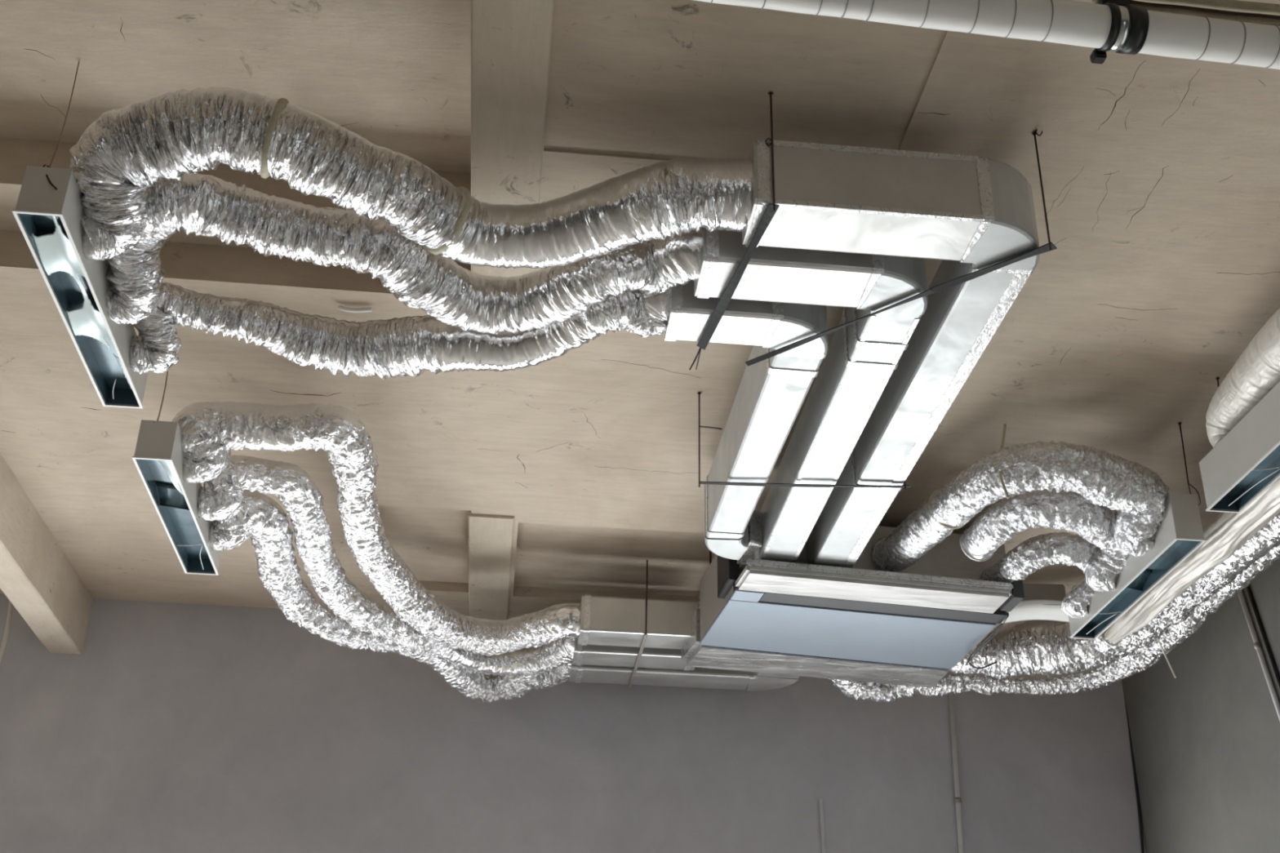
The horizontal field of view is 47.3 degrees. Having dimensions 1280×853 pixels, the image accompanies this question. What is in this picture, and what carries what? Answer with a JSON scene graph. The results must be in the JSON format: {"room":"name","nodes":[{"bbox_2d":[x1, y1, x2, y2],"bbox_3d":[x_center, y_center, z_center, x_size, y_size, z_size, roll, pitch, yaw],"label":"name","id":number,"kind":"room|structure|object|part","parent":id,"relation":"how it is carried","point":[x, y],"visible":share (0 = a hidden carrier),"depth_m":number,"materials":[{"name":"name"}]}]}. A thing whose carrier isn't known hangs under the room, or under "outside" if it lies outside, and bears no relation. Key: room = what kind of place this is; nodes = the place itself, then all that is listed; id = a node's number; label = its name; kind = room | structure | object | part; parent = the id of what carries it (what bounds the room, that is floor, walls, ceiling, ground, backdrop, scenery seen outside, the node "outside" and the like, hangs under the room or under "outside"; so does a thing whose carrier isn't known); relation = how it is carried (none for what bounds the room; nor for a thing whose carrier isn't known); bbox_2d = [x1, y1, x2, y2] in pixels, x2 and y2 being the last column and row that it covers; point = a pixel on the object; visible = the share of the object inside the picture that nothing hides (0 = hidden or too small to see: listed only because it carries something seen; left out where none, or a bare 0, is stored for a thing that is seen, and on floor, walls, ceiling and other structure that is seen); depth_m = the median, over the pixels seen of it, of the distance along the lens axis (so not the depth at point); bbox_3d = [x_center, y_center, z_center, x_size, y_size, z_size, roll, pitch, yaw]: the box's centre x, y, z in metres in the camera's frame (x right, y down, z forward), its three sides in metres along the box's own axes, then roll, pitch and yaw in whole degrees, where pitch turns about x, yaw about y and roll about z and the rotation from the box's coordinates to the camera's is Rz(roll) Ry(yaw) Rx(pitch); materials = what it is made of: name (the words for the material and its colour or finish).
{"room":"unfinished commercial room","nodes":[
{"label":"unfinished commercial room","id":0,"kind":"room"},
{"bbox_2d":[208,489,571,702],"bbox_3d":[-1.200,0.864,6.891,0.759,0.333,2.574,-15,-32,28],"label":"flexible duct","id":1,"kind":"object","parent":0,"point":[259,517],"visible":0.77,"depth_m":6.66,"materials":[{"name":"metal"}]},
{"bbox_2d":[132,419,225,575],"bbox_3d":[-1.741,0.297,5.624,0.176,0.153,1.080,4,-28,-5],"label":"diffuser","id":2,"kind":"object","parent":1,"relation":"attached to","point":[172,487],"visible":0.8,"depth_m":5.46,"materials":[{"name":"dark painted metal"},{"name":"aluminium"}]},
{"bbox_2d":[171,400,581,656],"bbox_3d":[-1.031,0.530,6.280,0.786,0.304,2.617,-10,-30,20],"label":"flexible duct","id":3,"kind":"object","parent":2,"relation":"attached to","point":[209,429],"visible":0.98,"depth_m":5.75,"materials":[{"name":"metal"}]},
{"bbox_2d":[197,454,574,675],"bbox_3d":[-1.131,0.727,6.642,0.757,0.318,2.588,-14,-31,27],"label":"flexible duct","id":4,"kind":"object","parent":2,"relation":"attached to","point":[221,496],"visible":0.88,"depth_m":6.34,"materials":[{"name":"metal"}]},
{"bbox_2d":[0,594,1146,852],"bbox_3d":[-3.430,2.888,6.877,12.660,4.401,0.200,4,-28,-5],"label":"wall","id":5,"kind":"structure","parent":0,"point":[174,727],"depth_m":7.70,"materials":[{"name":"grey paint"}]},
{"bbox_2d":[0,453,93,654],"bbox_3d":[-2.381,-2.038,2.298,0.174,0.693,12.640,4,-28,-5],"label":"beam","id":6,"kind":"structure","parent":5,"relation":"attached to","point":[37,576],"depth_m":7.00,"materials":[{"name":"pale wood"}]},
{"bbox_2d":[467,511,514,620],"bbox_3d":[-0.760,0.654,7.453,0.215,0.215,1.396,4,-28,-5],"label":"beam","id":7,"kind":"structure","parent":5,"relation":"attached to","point":[490,543],"depth_m":7.30,"materials":[{"name":"concrete"}]},
{"bbox_2d":[818,799,826,852],"bbox_3d":[0.954,3.161,7.106,0.060,2.687,0.027,4,-28,-5],"label":"conduit","id":8,"kind":"object","parent":5,"relation":"attached to","point":[821,809],"visible":1,"depth_m":7.66,"materials":[{"name":"grey metal"}]},
{"bbox_2d":[948,691,964,852],"bbox_3d":[1.645,3.265,7.129,0.104,4.107,0.038,4,-28,-5],"label":"conduit","id":9,"kind":"object","parent":5,"relation":"attached to","point":[957,800],"visible":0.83,"depth_m":7.86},
{"bbox_2d":[1124,699,1144,852],"bbox_3d":[2.634,2.509,7.648,0.158,2.596,0.016,4,-28,-5],"label":"cable","id":10,"kind":"object","parent":5,"relation":"attached to","point":[1131,742],"visible":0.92,"depth_m":7.92,"materials":[{"name":"black plastic"}]},
{"bbox_2d":[0,0,1279,628],"bbox_3d":[-2.745,-2.250,2.481,12.660,0.601,12.840,4,-28,-5],"label":"ceiling","id":11,"kind":"structure","parent":0,"point":[1161,175],"depth_m":5.05,"materials":[{"name":"beige concrete"}]},
{"bbox_2d":[0,600,13,662],"bbox_3d":[-3.309,1.252,7.480,0.064,0.906,0.022,4,-28,-5],"label":"cable","id":12,"kind":"object","parent":11,"relation":"hanging from","point":[11,605],"visible":0.77,"depth_m":7.58,"materials":[{"name":"grey plastic"}]},
{"bbox_2d":[43,61,79,190],"bbox_3d":[-1.675,-0.896,4.222,0.054,0.807,0.485,16,-31,-26],"label":"wire","id":13,"kind":"object","parent":11,"relation":"hanging from","point":[57,144],"visible":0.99,"depth_m":4.16,"materials":[{"name":"black metal"}]},
{"bbox_2d":[12,165,150,408],"bbox_3d":[-1.614,-0.378,4.344,0.168,0.153,1.075,4,-28,-5],"label":"diffuser","id":14,"kind":"object","parent":13,"relation":"hanging from","point":[49,219],"visible":0.98,"depth_m":4.19,"materials":[{"name":"dark painted metal"},{"name":"aluminium"}]},
{"bbox_2d":[129,282,671,380],"bbox_3d":[-0.729,-0.308,4.688,1.786,0.335,0.391,1,-28,1],"label":"flexible duct","id":15,"kind":"object","parent":14,"relation":"attached to","point":[405,346],"visible":0.77,"depth_m":4.63,"materials":[{"name":"metal"}]},
{"bbox_2d":[105,173,703,334],"bbox_3d":[-0.683,-0.468,4.375,1.822,0.340,0.496,5,-28,-7],"label":"flexible duct","id":16,"kind":"object","parent":14,"relation":"attached to","point":[454,295],"visible":0.81,"depth_m":4.29,"materials":[{"name":"metal"}]},
{"bbox_2d":[68,86,754,268],"bbox_3d":[-0.605,-0.640,4.125,1.931,0.391,0.458,5,-28,-7],"label":"flexible duct","id":17,"kind":"object","parent":14,"relation":"attached to","point":[123,153],"visible":0.95,"depth_m":4.04,"materials":[{"name":"metal"}]},
{"bbox_2d":[153,370,168,422],"bbox_3d":[-1.745,-0.144,5.323,0.039,0.428,0.139,15,-31,-24],"label":"wire","id":18,"kind":"object","parent":11,"relation":"hanging from","point":[167,371],"visible":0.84,"depth_m":5.30,"materials":[{"name":"metal"}]},
{"bbox_2d":[337,305,372,312],"bbox_3d":[-1.016,-0.417,5.206,0.121,0.018,0.027,4,-28,-5],"label":"strip","id":19,"kind":"object","parent":11,"relation":"attached to","point":[340,307],"visible":1,"depth_m":5.20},
{"bbox_2d":[471,0,554,277],"bbox_3d":[-0.009,-2.785,1.125,0.223,0.385,9.400,4,-28,-5],"label":"beam","id":20,"kind":"structure","parent":11,"relation":"attached to","point":[511,39],"depth_m":4.22,"materials":[{"name":"pale wood"}]},
{"bbox_2d":[627,560,648,688],"bbox_3d":[-0.010,1.029,7.518,0.016,0.392,0.848,4,-28,-5],"label":"hanger","id":21,"kind":"object","parent":11,"relation":"hanging from","point":[644,640],"visible":1,"depth_m":7.23,"materials":[{"name":"grey metal"}]},
{"bbox_2d":[572,637,694,671],"bbox_3d":[-0.024,1.113,7.482,0.630,0.192,0.217,4,-28,-5],"label":"duct","id":22,"kind":"object","parent":21,"relation":"hanging from","point":[588,655],"visible":0.37,"depth_m":7.38,"materials":[{"name":"metal"}]},
{"bbox_2d":[577,595,700,648],"bbox_3d":[0.007,0.970,7.209,0.610,0.192,0.217,4,-28,-5],"label":"duct","id":23,"kind":"object","parent":21,"relation":"hanging from","point":[604,620],"visible":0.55,"depth_m":7.12,"materials":[{"name":"metal"}]},
{"bbox_3d":[0.033,0.835,7.151,0.006,0.390,0.006,15,-31,-24],"label":"rod","id":24,"kind":"part","parent":21,"relation":"part of","materials":[{"name":"grey metal"}]},
{"bbox_2d":[568,662,799,691],"bbox_3d":[0.241,1.205,7.645,1.196,0.193,0.478,4,-28,-5],"label":"duct","id":25,"kind":"object","parent":21,"relation":"hanging from","point":[699,677],"visible":0.4,"depth_m":7.66,"materials":[{"name":"metal"}]},
{"bbox_2d":[688,91,779,370],"bbox_3d":[0.270,-0.567,4.456,0.035,0.422,0.904,7,-28,-11],"label":"hanger","id":26,"kind":"object","parent":11,"relation":"hanging from","point":[771,209],"visible":1,"depth_m":4.27,"materials":[{"name":"metal"}]},
{"bbox_2d":[664,280,828,559],"bbox_3d":[0.300,-0.008,5.430,0.532,0.270,1.959,2,-28,-2],"label":"duct","id":27,"kind":"object","parent":26,"relation":"hanging from","point":[771,393],"visible":0.77,"depth_m":5.01,"materials":[{"name":"metal"}]},
{"bbox_3d":[0.369,-0.771,4.075,0.005,0.415,0.005,15,-31,-24],"label":"rod","id":28,"kind":"part","parent":26,"relation":"part of","materials":[{"name":"black metal"}]},
{"bbox_2d":[693,227,928,562],"bbox_3d":[0.425,-0.018,5.358,0.716,0.225,2.348,4,-28,-5],"label":"duct","id":29,"kind":"object","parent":26,"relation":"hanging from","point":[862,356],"visible":0.73,"depth_m":4.66,"materials":[{"name":"metal"}]},
{"bbox_2d":[697,391,911,489],"bbox_3d":[0.624,0.058,5.638,0.808,0.410,0.030,1,-28,0],"label":"hanger","id":30,"kind":"object","parent":11,"relation":"hanging from","point":[756,484],"visible":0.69,"depth_m":5.54,"materials":[{"name":"metal"}]},
{"bbox_3d":[0.229,0.048,5.634,0.005,0.410,0.005,-7,-29,15],"label":"rod","id":31,"kind":"part","parent":30,"relation":"part of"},
{"bbox_3d":[0.625,0.222,5.545,0.800,0.009,0.018,1,-28,0],"label":"rail","id":32,"kind":"part","parent":30,"relation":"part of","materials":[{"name":"metal"}]},
{"bbox_2d":[680,525,1024,688],"bbox_3d":[0.976,0.773,6.929,1.364,0.475,1.308,6,-28,-9],"label":"air conditioning unit","id":33,"kind":"object","parent":11,"relation":"hanging from","point":[864,622],"visible":0.82,"depth_m":6.64,"materials":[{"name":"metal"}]},
{"bbox_3d":[0.342,0.694,7.086,0.009,0.210,0.009,-7,-29,15],"label":"hanging rod","id":34,"kind":"part","parent":33,"relation":"part of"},
{"bbox_3d":[0.470,0.741,6.415,0.129,0.013,0.113,6,-28,-10],"label":"panel","id":35,"kind":"part","parent":33,"relation":"part of","materials":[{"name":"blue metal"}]},
{"bbox_3d":[0.968,0.979,6.846,1.303,0.013,0.636,7,-28,-10],"label":"panel","id":36,"kind":"part","parent":33,"relation":"part of","materials":[{"name":"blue metal"}]},
{"bbox_3d":[0.988,0.817,6.886,1.320,0.313,0.692,6,-28,-10],"label":"casing","id":37,"kind":"part","parent":33,"relation":"part of","materials":[{"name":"silver metal"}]},
{"bbox_2d":[967,623,1002,669],"bbox_3d":[1.622,1.050,6.895,0.151,0.061,0.577,-4,-28,9],"label":"cable","id":38,"kind":"object","parent":33,"relation":"attached to","point":[999,626],"visible":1,"depth_m":6.87,"materials":[{"name":"black plastic"}]},
{"bbox_2d":[964,615,1008,665],"bbox_3d":[1.603,1.005,6.804,0.025,0.045,0.600,4,-28,-6],"label":"cable","id":39,"kind":"object","parent":33,"relation":"attached to","point":[1007,615],"visible":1,"depth_m":6.75,"materials":[{"name":"black plastic"}]},
{"bbox_2d":[1000,583,1069,623],"bbox_3d":[1.816,0.811,6.666,0.340,0.139,0.200,4,-28,-5],"label":"duct","id":40,"kind":"object","parent":33,"relation":"on","point":[1041,601],"visible":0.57,"depth_m":6.61,"materials":[{"name":"silver metal"}]},
{"bbox_2d":[981,532,1099,617],"bbox_3d":[1.811,0.638,6.300,0.523,0.250,0.557,4,-28,-5],"label":"flexible duct","id":41,"kind":"object","parent":33,"relation":"attached to","point":[1040,551],"visible":0.73,"depth_m":6.17,"materials":[{"name":"white metal"}]},
{"bbox_2d":[829,544,1279,703],"bbox_3d":[2.219,0.813,6.653,1.305,0.250,3.303,17,-32,-28],"label":"flexible duct","id":42,"kind":"object","parent":33,"relation":"attached to","point":[1137,661],"visible":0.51,"depth_m":7.48,"materials":[{"name":"metal"}]},
{"bbox_2d":[948,512,1279,679],"bbox_3d":[2.238,0.580,6.252,0.843,0.306,2.943,10,-29,-16],"label":"flexible duct","id":43,"kind":"object","parent":33,"relation":"attached to","point":[1031,647],"visible":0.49,"depth_m":7.05,"materials":[{"name":"metal"}]},
{"bbox_2d":[1156,637,1176,678],"bbox_3d":[2.424,1.070,6.767,0.034,0.148,0.198,-18,-34,32],"label":"wire","id":44,"kind":"object","parent":43,"relation":"attached to","point":[1157,639],"visible":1,"depth_m":6.82,"materials":[{"name":"grey metal"}]},
{"bbox_2d":[1101,478,1279,646],"bbox_3d":[2.308,0.488,5.903,0.180,0.172,2.194,4,-28,-5],"label":"flexible duct","id":45,"kind":"object","parent":43,"relation":"attached to","point":[1226,532],"visible":0.66,"depth_m":5.84,"materials":[{"name":"metal"}]},
{"bbox_2d":[745,128,1057,366],"bbox_3d":[0.771,-0.527,4.527,1.091,0.430,0.045,-21,-35,36],"label":"hanger","id":46,"kind":"object","parent":11,"relation":"hanging from","point":[1049,246],"visible":1,"depth_m":4.31,"materials":[{"name":"metal"}]},
{"bbox_2d":[742,139,1039,568],"bbox_3d":[0.614,-0.069,5.254,0.868,0.225,2.659,4,-28,-5],"label":"duct","id":47,"kind":"object","parent":46,"relation":"hanging from","point":[971,214],"visible":0.96,"depth_m":4.17,"materials":[{"name":"metal"}]},
{"bbox_3d":[1.159,-0.681,4.209,0.005,0.420,0.005,15,-31,-24],"label":"rod","id":48,"kind":"part","parent":46,"relation":"part of","materials":[{"name":"black metal"}]},
{"bbox_2d":[998,423,1009,498],"bbox_3d":[1.407,0.134,5.663,0.037,0.371,0.127,-11,-30,22],"label":"strap","id":49,"kind":"object","parent":11,"relation":"hanging from","point":[1005,424],"visible":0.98,"depth_m":5.61,"materials":[{"name":"black metal"}]},
{"bbox_2d":[1089,0,1149,63],"bbox_3d":[1.150,-1.071,3.574,0.099,0.386,0.132,4,-28,-5],"label":"clamp","id":50,"kind":"object","parent":11,"relation":"attached to","point":[1129,28],"visible":0.84,"depth_m":3.46,"materials":[{"name":"metal"}]},
{"bbox_2d":[695,0,1279,69],"bbox_3d":[1.082,-0.959,3.495,3.803,0.104,0.104,5,-28,-7],"label":"pipe","id":51,"kind":"object","parent":50,"relation":"attached to","point":[1075,23],"visible":0.97,"depth_m":3.44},
{"bbox_2d":[1090,0,1279,26],"bbox_3d":[1.524,-1.009,3.596,0.884,0.034,0.094,5,-28,-7],"label":"pipe","id":52,"kind":"object","parent":50,"relation":"attached to","point":[1189,7],"visible":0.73,"depth_m":3.57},
{"bbox_2d":[1177,422,1200,506],"bbox_3d":[2.161,0.148,5.771,0.036,0.391,0.051,4,-28,-5],"label":"rod","id":53,"kind":"object","parent":11,"relation":"hanging from","point":[1179,423],"visible":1,"depth_m":5.79,"materials":[{"name":"black metal"}]},
{"bbox_2d":[1068,493,1206,639],"bbox_3d":[2.026,0.604,6.109,0.160,0.196,1.125,4,-28,-5],"label":"diffuser","id":54,"kind":"object","parent":53,"relation":"hanging from","point":[1180,534],"visible":0.59,"depth_m":5.92,"materials":[{"name":"painted sheet metal"},{"name":"aluminium"}]},
{"bbox_2d":[871,440,1168,572],"bbox_3d":[1.438,0.380,5.932,1.348,0.342,0.688,-18,-33,32],"label":"flexible duct","id":55,"kind":"object","parent":54,"relation":"attached to","point":[1113,482],"visible":1,"depth_m":5.65,"materials":[{"name":"white metal"}]},
{"bbox_2d":[960,487,1129,591],"bbox_3d":[1.726,0.457,5.987,0.712,0.287,0.548,4,-28,-5],"label":"flexible duct","id":56,"kind":"object","parent":54,"relation":"attached to","point":[1069,511],"visible":0.89,"depth_m":5.88,"materials":[{"name":"white metal"}]},
{"bbox_3d":[2.164,0.104,5.815,0.014,0.272,0.006,4,-28,-5],"label":"rod","id":57,"kind":"part","parent":53,"relation":"part of","materials":[{"name":"black metal"}]},
{"bbox_3d":[2.183,-0.042,5.478,0.034,0.328,0.016,4,-28,-5],"label":"rod","id":58,"kind":"object","parent":11,"relation":"hanging from","visible":0},
{"bbox_2d":[1199,381,1279,513],"bbox_3d":[2.199,-0.072,4.824,0.130,0.196,1.290,4,-28,-5],"label":"diffuser","id":59,"kind":"object","parent":58,"relation":"hanging from","point":[1245,463],"visible":1,"depth_m":5.15,"materials":[{"name":"painted sheet metal"},{"name":"aluminium"}]},
{"bbox_2d":[1205,308,1279,447],"bbox_3d":[2.178,-0.255,4.898,0.223,0.253,1.191,4,-28,-5],"label":"flexible duct","id":60,"kind":"object","parent":59,"relation":"on","point":[1256,371],"visible":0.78,"depth_m":5.04,"materials":[{"name":"metal"}]},
{"bbox_2d":[1121,559,1279,852],"bbox_3d":[3.418,0.305,1.732,0.200,4.401,12.640,4,-28,-5],"label":"wall","id":61,"kind":"structure","parent":0,"point":[1206,739],"depth_m":7.13,"materials":[{"name":"grey paint"}]},
{"bbox_2d":[1237,590,1279,720],"bbox_3d":[2.854,1.465,6.353,0.032,1.947,0.478,4,-28,-5],"label":"conduit","id":62,"kind":"object","parent":61,"relation":"attached to","point":[1257,646],"visible":0.83,"depth_m":6.71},
{"bbox_2d":[1245,586,1279,688],"bbox_3d":[2.866,1.448,6.279,0.018,1.924,0.467,4,-28,-5],"label":"cable","id":63,"kind":"object","parent":61,"relation":"attached to","point":[1248,589],"visible":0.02,"depth_m":6.70,"materials":[{"name":"black plastic"}]}
]}

